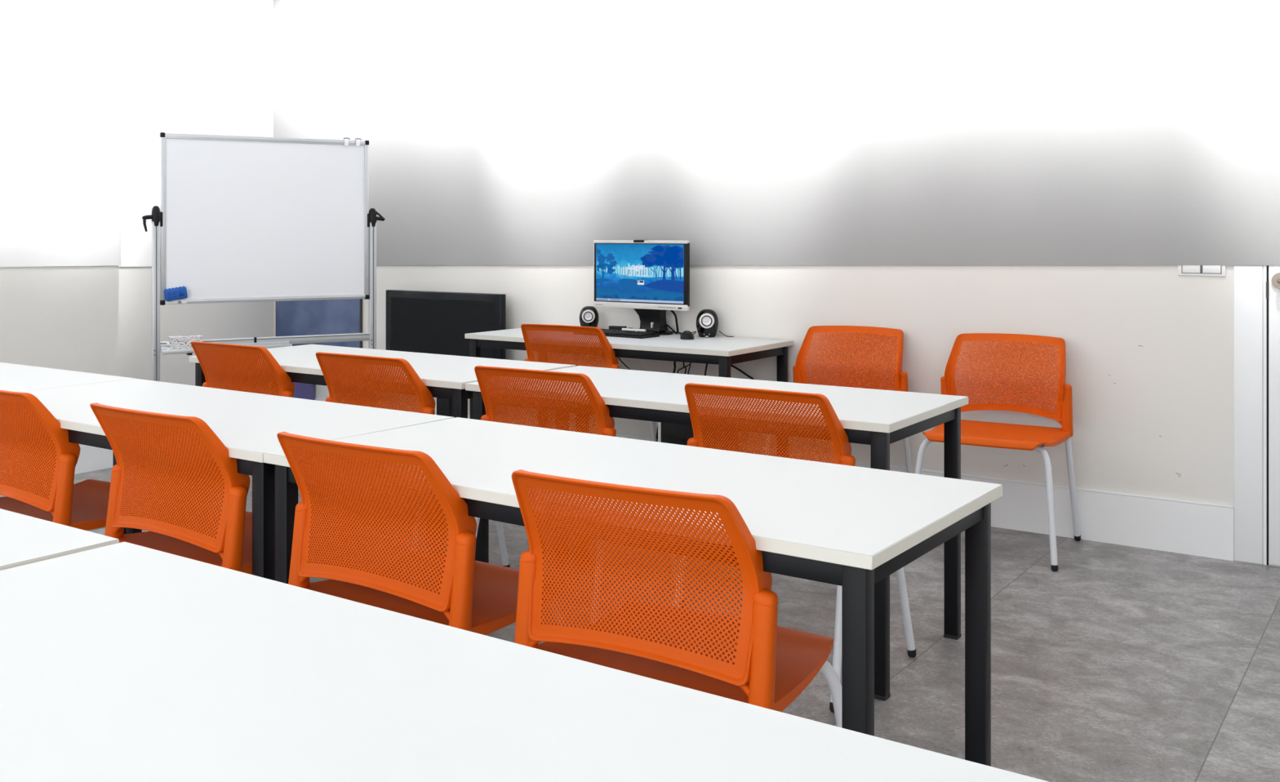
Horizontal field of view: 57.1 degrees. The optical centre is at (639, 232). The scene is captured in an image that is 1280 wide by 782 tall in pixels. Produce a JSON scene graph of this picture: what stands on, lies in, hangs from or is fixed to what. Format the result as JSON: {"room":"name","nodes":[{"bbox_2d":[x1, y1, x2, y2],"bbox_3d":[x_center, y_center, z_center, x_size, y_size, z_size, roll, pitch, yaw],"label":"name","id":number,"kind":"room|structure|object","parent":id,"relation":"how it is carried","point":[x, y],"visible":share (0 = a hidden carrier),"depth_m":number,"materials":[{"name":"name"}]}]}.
{"room":"classroom","nodes":[
{"label":"classroom","id":0,"kind":"room"},
{"bbox_2d":[0,0,274,393],"bbox_3d":[-4.059,-0.232,4.885,0.559,2.950,6.661,0,0,34],"label":"wall","id":1,"kind":"structure","parent":0,"point":[89,89],"depth_m":6.21,"materials":[{"name":"white paint"}]},
{"bbox_2d":[74,393,267,474],"bbox_3d":[-4.048,1.140,4.808,0.464,0.207,6.547,0,0,34],"label":"baseboard","id":2,"kind":"structure","parent":1,"relation":"attached to","point":[91,459],"depth_m":6.14,"materials":[{"name":"white wood"}]},
{"bbox_2d":[0,467,1279,781],"bbox_3d":[-0.872,1.243,2.697,8.290,0.001,6.661,0,0,34],"label":"floor","id":3,"kind":"structure","parent":0,"point":[1118,663],"depth_m":3.43,"materials":[{"name":"grey tile"}]},
{"bbox_2d":[0,390,110,531],"bbox_3d":[-1.676,0.833,3.424,0.583,0.824,0.523,0,0,35],"label":"chair","id":4,"kind":"object","parent":3,"relation":"on","point":[38,461],"visible":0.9,"depth_m":3.22,"materials":[{"name":"orange plastic"}]},
{"bbox_2d":[0,508,119,570],"bbox_3d":[-1.655,0.874,2.103,1.499,0.739,0.635,0,0,34],"label":"table","id":5,"kind":"object","parent":3,"relation":"on","point":[24,540],"visible":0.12,"depth_m":1.93,"materials":[{"name":"laminate"}]},
{"bbox_2d":[0,362,135,533],"bbox_3d":[-2.542,0.874,4.237,1.499,0.739,0.635,0,0,34],"label":"table","id":6,"kind":"object","parent":3,"relation":"on","point":[13,377],"visible":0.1,"depth_m":4.08,"materials":[{"name":"laminate"}]},
{"bbox_2d":[89,402,252,574],"bbox_3d":[-1.078,0.833,3.015,0.582,0.824,0.523,0,0,34],"label":"chair","id":7,"kind":"object","parent":3,"relation":"on","point":[165,469],"visible":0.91,"depth_m":2.83,"materials":[{"name":"orange plastic"}]},
{"bbox_2d":[20,378,454,580],"bbox_3d":[-1.304,0.874,3.385,1.499,0.739,0.635,0,0,34],"label":"table","id":8,"kind":"object","parent":3,"relation":"on","point":[247,424],"visible":0.38,"depth_m":3.20,"materials":[{"name":"laminate"}]},
{"bbox_2d":[142,132,385,404],"bbox_3d":[-1.843,0.383,5.851,1.177,1.721,0.520,0,0,-30],"label":"whiteboard","id":9,"kind":"object","parent":3,"relation":"on","point":[237,219],"visible":0.84,"depth_m":5.83,"materials":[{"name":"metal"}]},
{"bbox_2d":[164,285,187,301],"bbox_3d":[-2.217,0.291,5.622,0.105,0.070,0.031,0,0,-30],"label":"eraser","id":10,"kind":"object","parent":9,"relation":"attached to","point":[180,292],"visible":1,"depth_m":5.61,"materials":[{"name":"blue plastic"}]},
{"bbox_2d":[166,335,202,350],"bbox_3d":[-2.174,0.529,5.621,0.157,0.072,0.047,0,0,-30],"label":"pack","id":11,"kind":"object","parent":9,"relation":"on","point":[175,342],"visible":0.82,"depth_m":5.60,"materials":[{"name":"white paper"}]},
{"bbox_2d":[160,341,292,355],"bbox_3d":[-2.002,0.559,5.720,0.602,0.032,0.060,0,0,-30],"label":"tray","id":12,"kind":"object","parent":9,"relation":"on","point":[267,344],"depth_m":5.77,"materials":[{"name":"metal"}]},
{"bbox_2d":[342,137,350,146],"bbox_3d":[-1.512,-0.466,6.054,0.035,0.042,0.039,0,0,-30],"label":"clip","id":13,"kind":"object","parent":9,"relation":"attached to","point":[346,140],"visible":1,"depth_m":6.04,"materials":[{"name":"white plastic"}]},
{"bbox_2d":[354,137,361,146],"bbox_3d":[-1.460,-0.466,6.084,0.035,0.042,0.039,0,0,-30],"label":"clip","id":14,"kind":"object","parent":9,"relation":"attached to","point":[357,141],"visible":1,"depth_m":6.07,"materials":[{"name":"white plastic"}]},
{"bbox_2d":[191,341,367,535],"bbox_3d":[-1.467,0.833,4.696,0.583,0.824,0.523,0,0,34],"label":"chair","id":15,"kind":"object","parent":3,"relation":"on","point":[237,367],"visible":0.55,"depth_m":4.50,"materials":[{"name":"orange plastic"}]},
{"bbox_2d":[293,382,314,399],"bbox_3d":[-2.172,1.038,7.385,0.224,0.410,0.168,0,0,34],"label":"storage box","id":16,"kind":"object","parent":3,"relation":"on","point":[304,391],"visible":0.02,"depth_m":7.32,"materials":[{"name":"plastic"}]},
{"bbox_2d":[188,344,575,560],"bbox_3d":[-1.043,0.874,4.647,1.499,0.739,0.635,0,0,34],"label":"table","id":17,"kind":"object","parent":3,"relation":"on","point":[446,376],"visible":0.34,"depth_m":4.49,"materials":[{"name":"laminate"}]},
{"bbox_2d":[315,351,510,567],"bbox_3d":[-0.860,0.833,4.277,0.583,0.824,0.523,0,0,33],"label":"chair","id":18,"kind":"object","parent":3,"relation":"on","point":[347,377],"visible":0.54,"depth_m":4.09,"materials":[{"name":"orange plastic"}]},
{"bbox_2d":[276,431,568,635],"bbox_3d":[-0.478,0.833,2.586,0.582,0.824,0.523,0,0,34],"label":"chair","id":19,"kind":"object","parent":3,"relation":"on","point":[342,486],"visible":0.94,"depth_m":2.42,"materials":[{"name":"orange plastic"}]},
{"bbox_2d":[386,289,508,417],"bbox_3d":[-1.121,0.789,6.630,0.922,0.908,0.225,0,0,34],"label":"television","id":20,"kind":"object","parent":3,"relation":"on","point":[436,322],"visible":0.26,"depth_m":6.65,"materials":[{"name":"black plastic"}]},
{"bbox_2d":[0,542,1048,781],"bbox_3d":[-0.406,0.874,1.238,1.499,0.739,0.635,0,0,35],"label":"table","id":21,"kind":"object","parent":3,"relation":"on","point":[123,661],"visible":1,"depth_m":1.26,"materials":[{"name":"laminate"}]},
{"bbox_2d":[474,365,684,622],"bbox_3d":[-0.233,0.833,3.853,0.583,0.824,0.523,0,0,32],"label":"chair","id":22,"kind":"object","parent":3,"relation":"on","point":[484,374],"visible":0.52,"depth_m":3.67,"materials":[{"name":"orange plastic"}]},
{"bbox_2d":[520,324,657,441],"bbox_3d":[-0.262,0.833,5.594,0.583,0.824,0.523,0,0,30],"label":"chair","id":23,"kind":"object","parent":3,"relation":"on","point":[611,360],"visible":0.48,"depth_m":5.41,"materials":[{"name":"orange plastic"}]},
{"bbox_2d":[464,328,792,457],"bbox_3d":[-0.079,0.874,5.695,1.520,0.739,0.600,0,0,34],"label":"table","id":24,"kind":"object","parent":3,"relation":"on","point":[722,351],"visible":0.57,"depth_m":5.37,"materials":[{"name":"white laminate"}]},
{"bbox_2d":[579,306,599,327],"bbox_3d":[-0.263,0.442,6.078,0.102,0.125,0.100,0,0,2],"label":"speaker","id":25,"kind":"object","parent":24,"relation":"on","point":[588,315],"visible":0.77,"depth_m":6.04},
{"bbox_2d":[573,328,659,338],"bbox_3d":[-0.119,0.494,5.786,0.430,0.022,0.142,0,0,37],"label":"keyboard","id":26,"kind":"object","parent":24,"relation":"on","point":[608,332],"visible":0.65,"depth_m":5.70,"materials":[{"name":"black plastic"}]},
{"bbox_2d":[608,325,626,329],"bbox_3d":[-0.113,0.489,5.953,0.090,0.032,0.033,0,0,30],"label":"hub","id":27,"kind":"object","parent":24,"relation":"on","point":[612,327],"visible":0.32,"depth_m":5.94,"materials":[{"name":"black plastic"}]},
{"bbox_2d":[622,328,645,331],"bbox_3d":[-0.031,0.491,5.857,0.140,0.027,0.017,0,0,34],"label":"case","id":28,"kind":"object","parent":24,"relation":"on","point":[624,329],"visible":0.4,"depth_m":5.85,"materials":[{"name":"plastic"}]},
{"bbox_2d":[593,240,689,335],"bbox_3d":[0.037,0.270,5.872,0.564,0.469,0.162,0,0,34],"label":"computer monitor","id":29,"kind":"object","parent":24,"relation":"on","point":[650,277],"visible":1,"depth_m":5.81,"materials":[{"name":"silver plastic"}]},
{"bbox_2d":[656,361,675,441],"bbox_3d":[0.115,0.923,5.853,0.141,0.638,0.032,0,0,34],"label":"cable","id":30,"kind":"object","parent":24,"relation":"hanging from","point":[674,362],"visible":0.26,"depth_m":5.82,"materials":[{"name":"black plastic"}]},
{"bbox_2d":[666,324,676,333],"bbox_3d":[0.061,0.428,5.905,0.271,0.152,0.020,0,0,23],"label":"cable","id":31,"kind":"object","parent":24,"relation":"on","point":[672,329],"visible":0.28,"depth_m":5.86,"materials":[{"name":"black plastic"}]},
{"bbox_2d":[670,310,679,333],"bbox_3d":[0.133,0.425,5.854,0.122,0.151,0.021,0,0,9],"label":"cable","id":32,"kind":"object","parent":24,"relation":"on","point":[672,311],"visible":0.65,"depth_m":5.84,"materials":[{"name":"black plastic"}]},
{"bbox_2d":[680,330,693,339],"bbox_3d":[0.224,0.483,5.601,0.066,0.038,0.111,0,0,0],"label":"computer mouse","id":33,"kind":"object","parent":24,"relation":"on","point":[686,335],"visible":1,"depth_m":5.56,"materials":[{"name":"black plastic"}]},
{"bbox_2d":[704,364,707,375],"bbox_3d":[0.315,0.724,5.703,0.027,0.236,0.055,0,0,15],"label":"cable","id":34,"kind":"object","parent":24,"relation":"hanging from","point":[706,366],"visible":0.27,"depth_m":5.72,"materials":[{"name":"black plastic"}]},
{"bbox_2d":[696,309,718,337],"bbox_3d":[0.326,0.438,5.699,0.109,0.134,0.106,0,0,6],"label":"speaker","id":35,"kind":"object","parent":24,"relation":"on","point":[707,320],"visible":1,"depth_m":5.67},
{"bbox_2d":[730,364,788,456],"bbox_3d":[0.572,0.930,5.590,0.394,0.616,0.019,0,0,37],"label":"cable","id":36,"kind":"object","parent":24,"relation":"hanging from","point":[732,366],"visible":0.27,"depth_m":5.64,"materials":[{"name":"black plastic"}]},
{"bbox_2d":[263,417,1002,766],"bbox_3d":[-0.068,0.874,2.531,1.499,0.739,0.635,0,0,35],"label":"table","id":37,"kind":"object","parent":3,"relation":"on","point":[851,528],"visible":0.73,"depth_m":2.34,"materials":[{"name":"white laminate"}]},
{"bbox_2d":[511,469,841,727],"bbox_3d":[0.066,0.833,2.198,0.582,0.824,0.523,0,0,31],"label":"chair","id":38,"kind":"object","parent":3,"relation":"on","point":[750,659],"visible":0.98,"depth_m":2.04,"materials":[{"name":"orange plastic"}]},
{"bbox_2d":[657,422,738,450],"bbox_3d":[0.273,1.042,5.437,0.193,0.402,0.406,0,0,34],"label":"computer tower","id":39,"kind":"object","parent":3,"relation":"on","point":[673,433],"visible":0.04,"depth_m":5.28,"materials":[{"name":"black plastic"}]},
{"bbox_2d":[465,365,968,701],"bbox_3d":[0.213,0.874,3.783,1.499,0.739,0.635,0,0,34],"label":"table","id":40,"kind":"object","parent":3,"relation":"on","point":[878,419],"visible":0.49,"depth_m":3.60,"materials":[{"name":"laminate"}]},
{"bbox_2d":[672,382,916,712],"bbox_3d":[0.428,0.833,3.405,0.583,0.824,0.523,0,0,34],"label":"chair","id":41,"kind":"object","parent":3,"relation":"on","point":[708,410],"visible":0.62,"depth_m":3.23,"materials":[{"name":"orange plastic"}]},
{"bbox_2d":[764,325,912,473],"bbox_3d":[0.862,0.833,5.092,0.583,0.824,0.523,0,0,29],"label":"chair","id":42,"kind":"object","parent":3,"relation":"on","point":[799,371],"visible":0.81,"depth_m":5.25,"materials":[{"name":"orange plastic"}]},
{"bbox_2d":[915,333,1080,571],"bbox_3d":[1.419,0.833,4.685,0.583,0.824,0.523,0,0,32],"label":"chair","id":43,"kind":"object","parent":3,"relation":"on","point":[973,433],"visible":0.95,"depth_m":4.77,"materials":[{"name":"orange plastic"}]},
{"bbox_2d":[273,0,1279,566],"bbox_3d":[0.982,-0.232,5.398,8.290,2.950,0.109,0,0,34],"label":"wall","id":44,"kind":"structure","parent":0,"point":[498,132],"depth_m":5.30,"materials":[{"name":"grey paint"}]},
{"bbox_2d":[275,298,362,347],"bbox_3d":[-2.025,0.563,7.396,0.800,0.560,0.018,0,0,34],"label":"panel","id":45,"kind":"object","parent":44,"relation":"attached to","point":[325,317],"visible":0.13,"depth_m":7.37,"materials":[{"name":"blue metal"}]},
{"bbox_2d":[314,396,1233,560],"bbox_3d":[-0.066,1.140,6.054,5.620,0.207,0.014,0,0,34],"label":"baseboard","id":46,"kind":"structure","parent":44,"relation":"attached to","point":[1202,529],"depth_m":4.70,"materials":[{"name":"white wood"}]},
{"bbox_2d":[1177,265,1226,276],"bbox_3d":[2.160,0.145,4.529,0.168,0.042,0.008,0,0,34],"label":"light switch","id":47,"kind":"object","parent":44,"relation":"attached to","point":[1183,270],"visible":1,"depth_m":4.53,"materials":[{"name":"white plastic"}]},
{"bbox_2d":[1233,265,1262,564],"bbox_3d":[2.293,0.684,4.439,0.097,1.119,0.006,0,0,34],"label":"trim","id":48,"kind":"structure","parent":44,"relation":"attached to","point":[1247,279],"depth_m":4.44,"materials":[{"name":"white wood"}]},
{"bbox_2d":[1262,265,1266,564],"bbox_3d":[2.340,0.683,4.409,0.011,1.120,0.004,0,0,34],"label":"trim","id":49,"kind":"structure","parent":44,"relation":"attached to","point":[1264,267],"depth_m":4.41,"materials":[{"name":"white wood"}]},
{"bbox_2d":[1266,265,1268,564],"bbox_3d":[2.348,0.683,4.405,0.006,1.120,0.001,0,0,34],"label":"trim","id":50,"kind":"structure","parent":44,"relation":"attached to","point":[1267,265],"depth_m":4.40,"materials":[{"name":"black plastic"}]},
{"bbox_2d":[1266,265,1279,564],"bbox_3d":[2.682,0.678,4.138,0.862,1.118,0.063,0,0,34],"label":"door","id":51,"kind":"structure","parent":44,"relation":"in","point":[1273,286],"depth_m":4.39,"materials":[{"name":"white wood"}]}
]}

